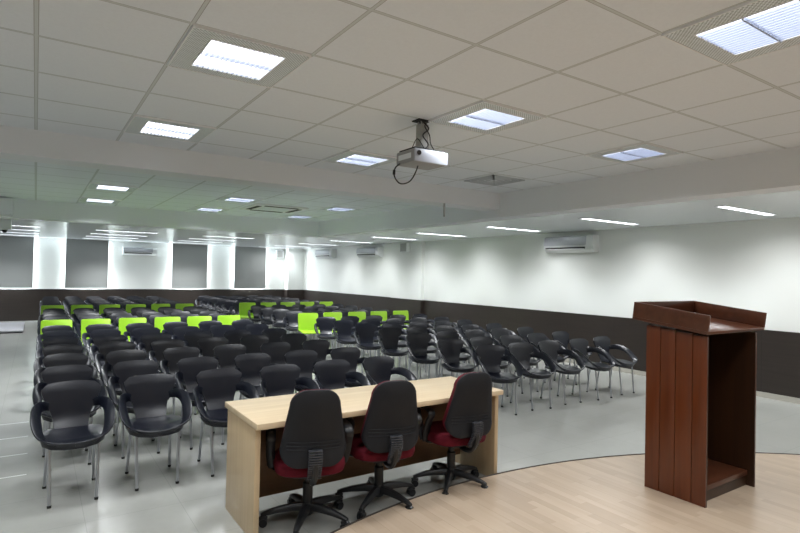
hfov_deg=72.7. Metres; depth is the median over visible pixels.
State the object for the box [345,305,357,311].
armchair
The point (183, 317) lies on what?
armchair
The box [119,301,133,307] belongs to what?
armchair
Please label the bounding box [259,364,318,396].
armchair
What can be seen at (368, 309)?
armchair
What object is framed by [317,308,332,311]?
armchair
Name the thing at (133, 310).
armchair
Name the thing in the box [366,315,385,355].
armchair
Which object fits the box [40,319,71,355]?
chair
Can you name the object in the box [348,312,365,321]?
chair
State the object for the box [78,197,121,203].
recessed light
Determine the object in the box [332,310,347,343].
armchair
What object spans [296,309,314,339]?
armchair
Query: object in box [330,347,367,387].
armchair
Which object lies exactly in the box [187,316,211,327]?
chair
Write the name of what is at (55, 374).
armchair
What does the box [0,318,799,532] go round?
floor
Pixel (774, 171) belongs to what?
ceiling beam
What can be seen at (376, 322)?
armchair
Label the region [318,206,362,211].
recessed light
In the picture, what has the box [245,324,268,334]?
armchair
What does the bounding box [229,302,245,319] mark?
armchair
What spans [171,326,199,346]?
armchair
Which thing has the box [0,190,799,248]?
ceiling
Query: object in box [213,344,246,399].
armchair
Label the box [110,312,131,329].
armchair
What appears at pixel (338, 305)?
armchair
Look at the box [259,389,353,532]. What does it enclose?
office chair
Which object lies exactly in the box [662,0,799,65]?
recessed light
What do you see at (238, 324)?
armchair
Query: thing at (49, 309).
armchair
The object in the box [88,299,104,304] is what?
armchair
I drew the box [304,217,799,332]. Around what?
wall
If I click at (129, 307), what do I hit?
chair
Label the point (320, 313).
armchair
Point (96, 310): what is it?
armchair
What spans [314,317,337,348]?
armchair
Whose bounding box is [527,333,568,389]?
armchair
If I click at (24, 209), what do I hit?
trim
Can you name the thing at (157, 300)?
armchair
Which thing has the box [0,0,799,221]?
ceiling
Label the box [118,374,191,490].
armchair
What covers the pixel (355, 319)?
armchair
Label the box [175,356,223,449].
armchair
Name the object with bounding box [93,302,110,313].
armchair
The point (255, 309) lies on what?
armchair
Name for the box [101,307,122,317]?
armchair
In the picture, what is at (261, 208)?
ceiling vent
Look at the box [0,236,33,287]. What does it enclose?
roller blind
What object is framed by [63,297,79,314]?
armchair
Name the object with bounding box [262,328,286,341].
armchair
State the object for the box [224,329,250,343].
armchair
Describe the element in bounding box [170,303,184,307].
armchair
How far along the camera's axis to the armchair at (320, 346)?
7.24 m
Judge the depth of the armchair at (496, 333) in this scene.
9.33 m
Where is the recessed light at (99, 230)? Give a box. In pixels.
[99,230,157,233]
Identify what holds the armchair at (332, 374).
on the floor at (605, 426)
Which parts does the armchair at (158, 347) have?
armrest, backrest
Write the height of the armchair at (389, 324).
0.794 m
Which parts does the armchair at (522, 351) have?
leg, backrest, armrest, leg, seat, armrest, leg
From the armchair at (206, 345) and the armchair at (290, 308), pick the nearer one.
the armchair at (206, 345)
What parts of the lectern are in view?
panel, panel, panel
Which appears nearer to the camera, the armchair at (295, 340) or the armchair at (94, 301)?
the armchair at (295, 340)
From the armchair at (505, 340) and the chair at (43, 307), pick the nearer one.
the armchair at (505, 340)
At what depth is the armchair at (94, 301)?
15.07 m
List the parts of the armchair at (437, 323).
backrest, armrest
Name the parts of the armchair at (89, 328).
armrest, backrest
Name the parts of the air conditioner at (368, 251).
panel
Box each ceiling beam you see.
[0,125,499,210]
[317,146,799,237]
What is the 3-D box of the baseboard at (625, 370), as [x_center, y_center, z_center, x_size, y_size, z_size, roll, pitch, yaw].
[2.697,1.866,11.709,0.135,0.080,23.650,2,-1,-34]
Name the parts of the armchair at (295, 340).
backrest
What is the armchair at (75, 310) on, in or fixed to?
on the floor at (605, 426)
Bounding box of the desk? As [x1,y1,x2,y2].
[225,376,502,532]
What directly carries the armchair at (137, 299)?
on the floor at (605, 426)
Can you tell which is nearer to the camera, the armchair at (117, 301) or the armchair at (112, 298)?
the armchair at (117, 301)
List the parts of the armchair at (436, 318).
backrest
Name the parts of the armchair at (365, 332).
armrest, backrest, seat, armrest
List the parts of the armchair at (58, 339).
armrest, backrest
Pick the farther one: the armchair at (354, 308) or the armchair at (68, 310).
the armchair at (354, 308)
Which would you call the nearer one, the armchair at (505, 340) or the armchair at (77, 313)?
the armchair at (505, 340)
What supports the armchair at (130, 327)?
on the floor at (605, 426)
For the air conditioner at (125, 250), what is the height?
0.270 m
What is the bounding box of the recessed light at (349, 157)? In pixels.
[321,150,396,168]
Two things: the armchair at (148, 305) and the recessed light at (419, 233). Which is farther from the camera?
the armchair at (148, 305)
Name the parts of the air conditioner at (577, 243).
panel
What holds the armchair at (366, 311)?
on the floor at (605, 426)
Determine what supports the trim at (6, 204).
attached to the trim at (24, 209)
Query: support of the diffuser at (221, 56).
attached to the recessed light at (204, 50)
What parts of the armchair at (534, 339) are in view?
backrest, armrest, armrest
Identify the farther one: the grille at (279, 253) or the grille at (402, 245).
the grille at (279, 253)
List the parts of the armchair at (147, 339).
armrest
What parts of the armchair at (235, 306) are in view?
backrest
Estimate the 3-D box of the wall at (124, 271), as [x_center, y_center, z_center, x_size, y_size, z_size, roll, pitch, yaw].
[-9.454,0.449,18.462,12.870,2.600,0.200,2,-1,-34]
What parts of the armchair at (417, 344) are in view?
armrest, backrest, seat, armrest, leg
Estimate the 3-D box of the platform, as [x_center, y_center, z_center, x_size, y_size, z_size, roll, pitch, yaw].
[-11.212,1.625,14.214,2.280,0.060,2.500,2,-1,-34]
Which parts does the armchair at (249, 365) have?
armrest, backrest, seat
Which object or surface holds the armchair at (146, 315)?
on the floor at (605, 426)
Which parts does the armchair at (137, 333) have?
armrest, backrest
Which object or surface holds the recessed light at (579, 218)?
in the ceiling at (783, 204)
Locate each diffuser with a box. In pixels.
[141,122,196,137]
[194,40,281,77]
[588,219,632,224]
[722,206,771,214]
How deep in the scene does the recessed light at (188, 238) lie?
16.09 m
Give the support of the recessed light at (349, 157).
in the ceiling at (603, 75)
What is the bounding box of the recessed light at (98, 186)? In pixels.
[87,182,138,192]
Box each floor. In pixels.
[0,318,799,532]
[335,453,799,532]
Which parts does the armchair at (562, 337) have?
backrest, armrest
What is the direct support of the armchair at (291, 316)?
on the floor at (605, 426)
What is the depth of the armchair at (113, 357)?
5.89 m
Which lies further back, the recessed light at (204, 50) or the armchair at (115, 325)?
the armchair at (115, 325)
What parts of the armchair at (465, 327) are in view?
backrest, armrest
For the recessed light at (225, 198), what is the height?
0.020 m
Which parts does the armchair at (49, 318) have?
backrest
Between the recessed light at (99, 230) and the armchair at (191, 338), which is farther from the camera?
the recessed light at (99, 230)
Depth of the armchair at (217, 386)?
4.86 m
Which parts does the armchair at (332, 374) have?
armrest, backrest, armrest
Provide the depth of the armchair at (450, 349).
7.62 m
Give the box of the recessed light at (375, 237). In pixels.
[375,237,417,239]
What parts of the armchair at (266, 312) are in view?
armrest, backrest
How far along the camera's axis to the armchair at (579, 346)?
7.86 m
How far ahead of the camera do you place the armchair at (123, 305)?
13.96 m
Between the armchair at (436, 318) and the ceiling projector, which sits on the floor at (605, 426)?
the armchair at (436, 318)
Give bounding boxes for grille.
[277,251,282,257]
[398,152,410,160]
[400,243,405,251]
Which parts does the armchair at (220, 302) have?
backrest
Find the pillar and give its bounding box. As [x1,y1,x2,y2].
[391,241,424,299]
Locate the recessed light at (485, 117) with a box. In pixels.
[428,100,545,134]
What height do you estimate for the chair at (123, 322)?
0.817 m
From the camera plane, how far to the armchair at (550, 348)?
7.58 m
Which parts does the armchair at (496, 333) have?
backrest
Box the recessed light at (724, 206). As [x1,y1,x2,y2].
[715,205,776,215]
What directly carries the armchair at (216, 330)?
on the floor at (605, 426)
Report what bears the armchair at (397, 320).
on the floor at (605, 426)
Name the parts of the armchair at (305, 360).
backrest, seat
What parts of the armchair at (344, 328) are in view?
armrest, backrest, seat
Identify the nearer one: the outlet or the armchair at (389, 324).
the armchair at (389, 324)
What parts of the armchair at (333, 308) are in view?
backrest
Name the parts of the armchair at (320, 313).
backrest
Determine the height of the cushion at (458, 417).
0.489 m
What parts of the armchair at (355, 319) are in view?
backrest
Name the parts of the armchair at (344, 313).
backrest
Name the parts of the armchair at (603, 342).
backrest, armrest, seat, leg, armrest, leg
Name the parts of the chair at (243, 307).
backrest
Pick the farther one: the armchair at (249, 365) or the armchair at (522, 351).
the armchair at (522, 351)
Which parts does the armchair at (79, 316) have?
armrest, backrest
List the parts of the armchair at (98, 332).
armrest, backrest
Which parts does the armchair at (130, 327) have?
armrest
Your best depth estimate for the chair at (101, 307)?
12.98 m
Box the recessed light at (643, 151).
[585,142,683,163]
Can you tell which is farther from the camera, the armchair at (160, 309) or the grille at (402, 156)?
the armchair at (160, 309)
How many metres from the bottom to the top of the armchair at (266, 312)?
0.794 m
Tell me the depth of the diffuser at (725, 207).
6.99 m
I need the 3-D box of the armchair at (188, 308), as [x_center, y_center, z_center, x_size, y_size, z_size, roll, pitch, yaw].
[-4.994,1.373,13.143,0.543,0.794,0.562,2,-1,-32]
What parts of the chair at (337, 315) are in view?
backrest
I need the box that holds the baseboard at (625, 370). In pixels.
[564,358,799,403]
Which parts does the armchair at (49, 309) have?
backrest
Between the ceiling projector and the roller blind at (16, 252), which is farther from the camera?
the roller blind at (16, 252)
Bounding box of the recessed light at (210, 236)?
[210,236,254,238]
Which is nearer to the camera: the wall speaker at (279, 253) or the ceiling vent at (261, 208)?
the ceiling vent at (261, 208)
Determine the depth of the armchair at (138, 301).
15.68 m
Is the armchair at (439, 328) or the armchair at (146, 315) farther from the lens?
the armchair at (146, 315)
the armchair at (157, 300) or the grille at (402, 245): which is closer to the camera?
the grille at (402, 245)
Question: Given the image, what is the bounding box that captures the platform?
[0,322,24,333]
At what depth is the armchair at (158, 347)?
6.89 m
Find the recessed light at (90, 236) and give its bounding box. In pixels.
[90,236,138,238]
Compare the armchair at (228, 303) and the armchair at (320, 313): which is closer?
the armchair at (320, 313)
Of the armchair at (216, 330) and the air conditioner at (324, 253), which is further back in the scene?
the air conditioner at (324, 253)
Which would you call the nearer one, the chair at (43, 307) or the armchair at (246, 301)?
the chair at (43, 307)
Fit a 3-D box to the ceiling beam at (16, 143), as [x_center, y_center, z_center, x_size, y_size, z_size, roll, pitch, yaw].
[-2.559,-1.060,5.014,9.280,0.321,0.300,2,-1,-34]
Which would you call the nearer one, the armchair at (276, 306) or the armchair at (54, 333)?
the armchair at (54, 333)
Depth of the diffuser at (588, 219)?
8.68 m
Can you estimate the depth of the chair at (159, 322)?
9.90 m
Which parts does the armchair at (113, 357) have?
armrest, seat, backrest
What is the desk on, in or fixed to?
on the floor at (605, 426)
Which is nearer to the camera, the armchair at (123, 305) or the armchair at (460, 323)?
the armchair at (460, 323)
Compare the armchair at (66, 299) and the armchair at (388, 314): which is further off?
the armchair at (66, 299)
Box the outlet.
[545,247,584,249]
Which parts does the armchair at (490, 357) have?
backrest, armrest, leg, seat, armrest, leg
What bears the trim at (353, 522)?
attached to the floor at (605, 494)
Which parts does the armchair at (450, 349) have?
backrest, armrest, seat, armrest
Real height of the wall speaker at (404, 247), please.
0.270 m
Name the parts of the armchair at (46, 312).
backrest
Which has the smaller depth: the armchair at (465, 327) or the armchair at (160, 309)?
the armchair at (465, 327)
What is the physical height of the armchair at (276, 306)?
0.794 m
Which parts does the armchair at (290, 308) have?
backrest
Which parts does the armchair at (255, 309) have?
armrest, backrest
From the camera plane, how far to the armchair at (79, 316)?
10.64 m
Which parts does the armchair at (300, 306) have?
backrest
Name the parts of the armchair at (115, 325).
backrest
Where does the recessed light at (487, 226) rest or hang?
in the ceiling at (783, 204)
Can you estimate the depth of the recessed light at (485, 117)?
3.88 m
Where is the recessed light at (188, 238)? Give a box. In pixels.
[188,238,235,240]
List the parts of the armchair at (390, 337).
armrest, backrest, seat, armrest, leg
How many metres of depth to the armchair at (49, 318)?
9.68 m
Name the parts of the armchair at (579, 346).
leg, backrest, leg, armrest, seat, leg, armrest, leg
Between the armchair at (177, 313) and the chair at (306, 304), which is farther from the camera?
the chair at (306, 304)
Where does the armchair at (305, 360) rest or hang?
on the floor at (605, 426)
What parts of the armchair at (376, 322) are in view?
backrest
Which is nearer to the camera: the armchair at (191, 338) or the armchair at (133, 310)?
the armchair at (191, 338)
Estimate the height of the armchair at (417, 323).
0.794 m
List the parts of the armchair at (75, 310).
backrest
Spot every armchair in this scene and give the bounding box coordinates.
[30,380,114,508]
[32,365,105,464]
[33,344,90,381]
[33,353,97,431]
[36,325,78,347]
[36,330,82,356]
[36,336,86,367]
[37,314,67,327]
[37,317,73,334]
[38,308,68,318]
[38,311,68,321]
[39,299,61,306]
[39,302,60,310]
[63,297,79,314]
[64,299,82,312]
[65,300,83,318]
[66,302,85,312]
[67,304,87,324]
[70,308,93,333]
[72,310,97,330]
[74,313,100,338]
[76,316,103,346]
[82,324,113,364]
[84,296,100,302]
[85,329,127,365]
[86,297,101,303]
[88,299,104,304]
[89,334,135,379]
[92,300,107,306]
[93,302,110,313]
[94,303,109,311]
[94,341,145,408]
[100,350,157,435]
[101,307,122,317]
[104,310,126,324]
[107,360,168,458]
[109,297,123,302]
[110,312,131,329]
[111,298,125,303]
[113,315,138,328]
[115,300,130,303]
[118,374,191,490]
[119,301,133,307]
[122,303,137,310]
[124,323,152,349]
[130,327,159,357]
[131,307,148,315]
[133,298,146,302]
[135,309,155,317]
[137,300,150,303]
[137,333,171,361]
[141,312,161,321]
[142,301,156,306]
[146,303,161,308]
[147,315,169,326]
[148,339,186,391]
[154,298,166,302]
[158,307,175,314]
[160,347,199,414]
[162,322,187,334]
[163,309,181,316]
[164,301,178,303]
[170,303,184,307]
[171,311,190,316]
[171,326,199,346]
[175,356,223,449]
[179,314,198,322]
[183,306,199,311]
[183,331,211,356]
[190,308,207,314]
[193,368,259,476]
[195,296,208,310]
[197,337,227,364]
[198,321,221,332]
[199,311,217,315]
[201,297,214,308]
[207,298,221,310]
[209,313,226,320]
[210,325,234,336]
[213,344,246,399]
[214,299,228,312]
[221,300,236,314]
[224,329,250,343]
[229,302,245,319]
[231,320,253,329]
[234,353,276,399]
[240,335,268,353]
[243,300,255,319]
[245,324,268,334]
[248,305,265,321]
[258,307,276,327]
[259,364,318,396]
[260,342,290,364]
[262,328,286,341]
[270,309,289,331]
[272,305,286,327]
[280,333,315,393]
[283,306,299,332]
[283,311,302,333]
[284,350,321,391]
[292,304,308,334]
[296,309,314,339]
[302,339,331,374]
[304,306,318,310]
[310,311,328,341]
[313,304,325,308]
[313,359,370,389]
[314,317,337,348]
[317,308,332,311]
[325,306,338,333]
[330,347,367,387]
[331,304,343,308]
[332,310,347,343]
[333,320,358,347]
[339,308,352,337]
[341,316,363,356]
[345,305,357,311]
[354,310,368,316]
[354,324,381,372]
[359,307,372,314]
[361,319,385,356]
[362,356,416,384]
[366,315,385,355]
[376,309,392,318]
[378,328,408,380]
[382,322,409,367]
[386,318,408,360]
[390,314,410,348]
[406,326,437,377]
[406,333,440,380]
[409,321,437,367]
[410,317,434,327]
[413,314,434,333]
[434,317,459,338]
[434,325,465,362]
[435,320,462,362]
[436,331,471,377]
[437,338,478,376]
[457,319,486,357]
[461,324,493,371]
[464,329,500,371]
[470,336,510,396]
[475,345,522,414]
[486,323,515,361]
[491,328,525,377]
[500,335,541,393]
[508,342,555,410]
[517,327,550,371]
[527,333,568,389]
[538,340,584,404]
[552,331,591,384]
[569,338,615,399]
[593,336,637,394]
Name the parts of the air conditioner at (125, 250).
panel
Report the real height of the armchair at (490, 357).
0.794 m
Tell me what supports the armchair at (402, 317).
on the floor at (605, 426)
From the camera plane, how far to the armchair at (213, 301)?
17.59 m
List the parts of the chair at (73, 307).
backrest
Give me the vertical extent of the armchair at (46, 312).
0.794 m
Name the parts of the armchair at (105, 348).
armrest, backrest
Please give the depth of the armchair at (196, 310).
12.65 m
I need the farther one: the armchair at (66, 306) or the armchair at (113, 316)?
the armchair at (66, 306)
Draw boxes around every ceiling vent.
[256,207,291,211]
[459,173,529,185]
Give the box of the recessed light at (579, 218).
[579,218,638,224]
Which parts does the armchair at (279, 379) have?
armrest, armrest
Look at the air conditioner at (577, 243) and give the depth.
10.61 m
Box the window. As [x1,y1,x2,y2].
[66,288,104,288]
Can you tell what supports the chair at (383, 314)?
on the floor at (605, 426)
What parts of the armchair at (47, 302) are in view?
backrest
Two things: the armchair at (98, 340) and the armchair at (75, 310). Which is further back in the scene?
the armchair at (75, 310)
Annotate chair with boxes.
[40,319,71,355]
[41,305,63,313]
[71,305,92,329]
[81,319,110,348]
[99,304,119,314]
[119,318,146,340]
[126,304,145,312]
[151,304,169,311]
[154,317,180,332]
[175,303,193,310]
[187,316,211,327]
[218,315,240,324]
[239,303,256,323]
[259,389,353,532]
[261,302,275,306]
[280,302,294,330]
[298,313,319,338]
[300,302,313,306]
[319,302,332,305]
[323,312,347,348]
[335,380,421,518]
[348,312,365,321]
[370,311,386,348]
[393,310,408,328]
[411,372,491,494]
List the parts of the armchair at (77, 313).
backrest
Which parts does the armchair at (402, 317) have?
backrest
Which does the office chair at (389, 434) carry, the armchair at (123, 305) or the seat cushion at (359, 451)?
the seat cushion at (359, 451)
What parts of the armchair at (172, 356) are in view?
armrest, leg, backrest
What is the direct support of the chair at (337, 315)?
on the floor at (605, 426)
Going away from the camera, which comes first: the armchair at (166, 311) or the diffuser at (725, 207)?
the diffuser at (725, 207)
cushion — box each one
[273,448,344,477]
[350,433,414,461]
[360,380,398,439]
[424,420,485,446]
[442,372,473,432]
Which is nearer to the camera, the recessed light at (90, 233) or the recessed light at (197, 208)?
the recessed light at (197, 208)
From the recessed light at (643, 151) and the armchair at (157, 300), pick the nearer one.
the recessed light at (643, 151)
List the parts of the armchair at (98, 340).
armrest, backrest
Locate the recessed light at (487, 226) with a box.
[487,226,538,231]
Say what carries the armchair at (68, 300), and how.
on the floor at (605, 426)
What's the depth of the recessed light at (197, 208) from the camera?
10.07 m
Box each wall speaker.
[276,250,283,257]
[400,242,410,251]
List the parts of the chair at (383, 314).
backrest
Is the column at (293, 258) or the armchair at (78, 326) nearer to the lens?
the armchair at (78, 326)
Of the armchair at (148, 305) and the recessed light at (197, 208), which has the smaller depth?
the recessed light at (197, 208)
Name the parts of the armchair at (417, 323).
backrest, armrest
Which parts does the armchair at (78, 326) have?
armrest, backrest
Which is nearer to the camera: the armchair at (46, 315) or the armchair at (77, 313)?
the armchair at (46, 315)
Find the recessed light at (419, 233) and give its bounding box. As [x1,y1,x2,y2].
[419,233,466,236]
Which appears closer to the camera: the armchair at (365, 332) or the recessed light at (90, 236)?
the armchair at (365, 332)
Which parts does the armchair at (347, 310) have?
backrest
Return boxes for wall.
[0,237,284,288]
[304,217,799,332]
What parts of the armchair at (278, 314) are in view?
armrest, backrest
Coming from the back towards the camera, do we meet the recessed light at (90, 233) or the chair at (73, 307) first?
the recessed light at (90, 233)
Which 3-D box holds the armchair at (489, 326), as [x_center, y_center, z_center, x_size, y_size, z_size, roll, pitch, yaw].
[1.905,1.473,10.118,0.543,0.794,0.562,2,-1,-35]
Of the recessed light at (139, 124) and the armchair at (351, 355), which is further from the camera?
the armchair at (351, 355)
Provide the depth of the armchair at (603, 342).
8.23 m
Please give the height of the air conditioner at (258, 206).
0.032 m
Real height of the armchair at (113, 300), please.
0.794 m
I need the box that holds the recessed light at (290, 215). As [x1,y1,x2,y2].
[281,214,318,218]
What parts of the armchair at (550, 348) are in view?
leg, backrest, leg, armrest, seat, leg, armrest, leg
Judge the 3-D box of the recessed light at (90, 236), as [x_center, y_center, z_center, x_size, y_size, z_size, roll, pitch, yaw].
[-8.450,-0.859,16.006,1.380,0.010,0.124,2,-1,-34]
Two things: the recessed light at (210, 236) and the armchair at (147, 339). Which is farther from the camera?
the recessed light at (210, 236)
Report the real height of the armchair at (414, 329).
0.794 m
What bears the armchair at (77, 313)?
on the floor at (605, 426)
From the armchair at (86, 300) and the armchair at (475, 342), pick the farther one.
the armchair at (86, 300)
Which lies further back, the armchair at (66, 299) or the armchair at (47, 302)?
the armchair at (66, 299)
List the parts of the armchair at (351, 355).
backrest, armrest, seat, armrest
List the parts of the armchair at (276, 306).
backrest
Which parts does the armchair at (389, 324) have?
backrest, seat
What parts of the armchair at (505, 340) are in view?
backrest, seat, armrest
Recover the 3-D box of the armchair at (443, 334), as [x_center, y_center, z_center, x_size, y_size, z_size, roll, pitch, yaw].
[0.838,1.428,8.451,0.543,0.794,0.562,2,-1,-23]
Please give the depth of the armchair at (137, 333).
8.27 m
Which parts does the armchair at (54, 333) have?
armrest, backrest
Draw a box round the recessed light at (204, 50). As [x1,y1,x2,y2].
[167,24,311,87]
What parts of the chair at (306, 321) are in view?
backrest, seat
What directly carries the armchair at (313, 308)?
on the floor at (605, 426)
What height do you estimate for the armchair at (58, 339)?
0.794 m
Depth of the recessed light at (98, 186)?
7.63 m
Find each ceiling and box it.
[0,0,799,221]
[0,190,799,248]
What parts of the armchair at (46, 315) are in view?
backrest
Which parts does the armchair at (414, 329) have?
backrest, seat, armrest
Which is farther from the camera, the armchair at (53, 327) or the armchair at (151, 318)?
the armchair at (151, 318)
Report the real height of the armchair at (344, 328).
0.794 m
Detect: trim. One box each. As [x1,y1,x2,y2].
[0,197,318,236]
[0,198,13,215]
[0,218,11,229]
[0,289,302,320]
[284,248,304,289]
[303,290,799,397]
[330,452,799,532]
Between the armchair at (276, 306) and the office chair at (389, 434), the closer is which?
the office chair at (389, 434)
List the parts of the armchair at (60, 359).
armrest, backrest, armrest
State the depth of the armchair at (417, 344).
8.28 m
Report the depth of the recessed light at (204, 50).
2.88 m
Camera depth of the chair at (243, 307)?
14.88 m
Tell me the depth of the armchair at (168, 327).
9.28 m
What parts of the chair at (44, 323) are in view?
backrest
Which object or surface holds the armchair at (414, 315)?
on the floor at (605, 426)
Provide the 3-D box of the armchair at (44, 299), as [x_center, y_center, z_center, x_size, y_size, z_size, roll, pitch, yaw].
[-9.595,1.303,14.947,0.543,0.794,0.562,2,-1,-35]
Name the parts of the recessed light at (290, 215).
perforated frame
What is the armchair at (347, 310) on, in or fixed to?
on the floor at (605, 426)
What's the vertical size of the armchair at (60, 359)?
0.794 m
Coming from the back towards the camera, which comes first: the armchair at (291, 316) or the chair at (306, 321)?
the armchair at (291, 316)
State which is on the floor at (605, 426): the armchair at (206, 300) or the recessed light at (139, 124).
the armchair at (206, 300)
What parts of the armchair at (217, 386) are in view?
leg, armrest, leg, seat, backrest, armrest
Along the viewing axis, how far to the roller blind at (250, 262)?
20.69 m
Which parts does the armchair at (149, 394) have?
leg, leg, armrest, backrest, seat, leg, armrest, leg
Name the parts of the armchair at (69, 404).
leg, leg, armrest, backrest, seat, leg, armrest, leg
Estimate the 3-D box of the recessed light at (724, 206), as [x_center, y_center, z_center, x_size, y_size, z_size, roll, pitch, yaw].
[4.476,-0.718,7.008,1.380,0.010,0.124,2,-1,-34]
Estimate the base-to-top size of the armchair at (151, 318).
0.794 m
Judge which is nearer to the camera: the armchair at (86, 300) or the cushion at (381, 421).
the cushion at (381, 421)
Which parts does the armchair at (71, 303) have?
backrest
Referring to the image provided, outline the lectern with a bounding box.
[632,301,766,507]
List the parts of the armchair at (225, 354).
backrest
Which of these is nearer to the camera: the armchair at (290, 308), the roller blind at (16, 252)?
the armchair at (290, 308)
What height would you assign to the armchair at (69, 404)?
0.794 m
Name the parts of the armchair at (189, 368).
armrest, leg, seat, backrest, leg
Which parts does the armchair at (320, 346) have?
backrest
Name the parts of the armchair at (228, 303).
backrest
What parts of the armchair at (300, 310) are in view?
backrest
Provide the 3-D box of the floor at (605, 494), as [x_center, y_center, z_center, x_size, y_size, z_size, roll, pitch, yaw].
[2.548,1.739,1.527,9.510,0.050,6.899,2,-1,-34]
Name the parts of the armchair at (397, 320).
backrest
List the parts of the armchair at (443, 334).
backrest, seat, armrest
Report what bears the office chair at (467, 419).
on the floor at (605, 426)
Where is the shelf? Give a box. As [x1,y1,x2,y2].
[707,459,746,490]
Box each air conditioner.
[122,247,156,255]
[240,203,308,212]
[315,249,335,258]
[356,247,382,257]
[544,234,598,252]
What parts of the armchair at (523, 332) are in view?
backrest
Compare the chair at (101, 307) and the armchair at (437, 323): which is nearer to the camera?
the armchair at (437, 323)
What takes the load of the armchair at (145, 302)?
on the floor at (605, 426)
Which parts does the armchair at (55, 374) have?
armrest, leg, leg, backrest, seat, leg, armrest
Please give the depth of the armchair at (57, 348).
6.29 m
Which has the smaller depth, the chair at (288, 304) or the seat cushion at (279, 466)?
the seat cushion at (279, 466)
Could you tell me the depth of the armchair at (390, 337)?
8.96 m
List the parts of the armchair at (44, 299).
backrest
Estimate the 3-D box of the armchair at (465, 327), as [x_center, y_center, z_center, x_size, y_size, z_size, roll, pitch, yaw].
[1.399,1.458,9.796,0.543,0.794,0.562,2,-1,-30]
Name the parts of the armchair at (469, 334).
backrest, armrest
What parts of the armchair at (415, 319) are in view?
backrest, armrest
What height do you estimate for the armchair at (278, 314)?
0.794 m
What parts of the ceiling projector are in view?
ceiling plate, mounting plate, panel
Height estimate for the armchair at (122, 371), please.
0.794 m
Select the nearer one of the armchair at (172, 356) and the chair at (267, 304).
the armchair at (172, 356)
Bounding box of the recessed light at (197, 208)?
[189,206,229,211]
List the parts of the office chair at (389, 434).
armrest, leg, leg, leg, leg, leg, armrest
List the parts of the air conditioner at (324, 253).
panel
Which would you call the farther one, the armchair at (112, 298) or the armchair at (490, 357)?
the armchair at (112, 298)
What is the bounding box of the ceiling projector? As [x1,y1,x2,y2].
[393,118,447,183]
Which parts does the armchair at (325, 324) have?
armrest, backrest, seat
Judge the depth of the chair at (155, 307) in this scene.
13.61 m
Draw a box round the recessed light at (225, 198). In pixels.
[216,195,263,203]
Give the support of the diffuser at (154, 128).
attached to the recessed light at (139, 124)
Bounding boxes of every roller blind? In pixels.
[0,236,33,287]
[65,239,108,287]
[171,244,207,288]
[234,246,265,288]
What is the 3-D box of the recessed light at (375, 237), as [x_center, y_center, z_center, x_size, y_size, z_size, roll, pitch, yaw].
[-0.128,-0.718,13.878,1.380,0.010,0.124,2,-1,-34]
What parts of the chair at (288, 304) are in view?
backrest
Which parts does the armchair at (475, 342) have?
backrest, seat, armrest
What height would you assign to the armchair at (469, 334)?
0.794 m
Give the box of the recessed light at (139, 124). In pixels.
[123,114,216,142]
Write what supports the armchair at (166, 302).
on the floor at (605, 426)
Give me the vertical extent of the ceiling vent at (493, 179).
0.018 m
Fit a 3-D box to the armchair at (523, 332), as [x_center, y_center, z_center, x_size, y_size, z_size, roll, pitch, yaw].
[2.348,1.473,9.474,0.543,0.794,0.562,2,-1,-34]
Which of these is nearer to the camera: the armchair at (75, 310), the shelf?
the shelf
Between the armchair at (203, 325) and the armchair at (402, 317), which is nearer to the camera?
the armchair at (203, 325)
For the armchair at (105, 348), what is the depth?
6.58 m
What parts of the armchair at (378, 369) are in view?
armrest, backrest, armrest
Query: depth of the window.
17.84 m
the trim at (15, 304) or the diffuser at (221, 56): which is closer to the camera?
the diffuser at (221, 56)
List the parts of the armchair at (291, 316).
armrest, seat, backrest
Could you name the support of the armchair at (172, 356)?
on the floor at (605, 426)
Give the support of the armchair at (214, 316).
on the floor at (605, 426)
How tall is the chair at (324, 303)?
0.817 m
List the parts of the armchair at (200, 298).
backrest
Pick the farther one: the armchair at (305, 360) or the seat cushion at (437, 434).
the armchair at (305, 360)
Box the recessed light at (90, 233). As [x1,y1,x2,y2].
[90,233,146,236]
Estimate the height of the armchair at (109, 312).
0.794 m
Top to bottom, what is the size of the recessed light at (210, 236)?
0.010 m
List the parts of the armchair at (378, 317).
backrest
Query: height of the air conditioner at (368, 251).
0.310 m
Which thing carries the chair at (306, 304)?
on the floor at (605, 426)
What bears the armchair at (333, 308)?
on the floor at (605, 426)
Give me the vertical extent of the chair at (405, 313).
0.817 m
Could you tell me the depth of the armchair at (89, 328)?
8.61 m
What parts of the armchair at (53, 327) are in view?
armrest, backrest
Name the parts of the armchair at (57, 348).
armrest, backrest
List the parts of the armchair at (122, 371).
leg, armrest, leg, seat, backrest, leg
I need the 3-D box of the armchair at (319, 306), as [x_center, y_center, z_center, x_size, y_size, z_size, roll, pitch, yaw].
[-2.174,1.458,15.141,0.543,0.794,0.562,2,-1,-30]
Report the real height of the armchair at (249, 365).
0.794 m
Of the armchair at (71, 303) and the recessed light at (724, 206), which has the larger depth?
the armchair at (71, 303)
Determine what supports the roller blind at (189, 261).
hanging from the ceiling at (783, 204)
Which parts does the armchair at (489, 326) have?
backrest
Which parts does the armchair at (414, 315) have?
backrest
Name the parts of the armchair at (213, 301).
backrest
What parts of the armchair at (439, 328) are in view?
backrest, armrest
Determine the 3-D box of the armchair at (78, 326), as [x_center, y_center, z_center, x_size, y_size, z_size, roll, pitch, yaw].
[-5.551,1.316,9.820,0.543,0.794,0.562,2,-1,-33]
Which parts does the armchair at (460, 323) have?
backrest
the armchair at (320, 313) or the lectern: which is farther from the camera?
the armchair at (320, 313)
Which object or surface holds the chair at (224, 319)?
on the floor at (605, 426)
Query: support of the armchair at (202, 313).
on the floor at (605, 426)
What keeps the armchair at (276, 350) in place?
on the floor at (605, 426)
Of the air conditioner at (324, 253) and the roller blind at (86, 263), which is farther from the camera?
the air conditioner at (324, 253)

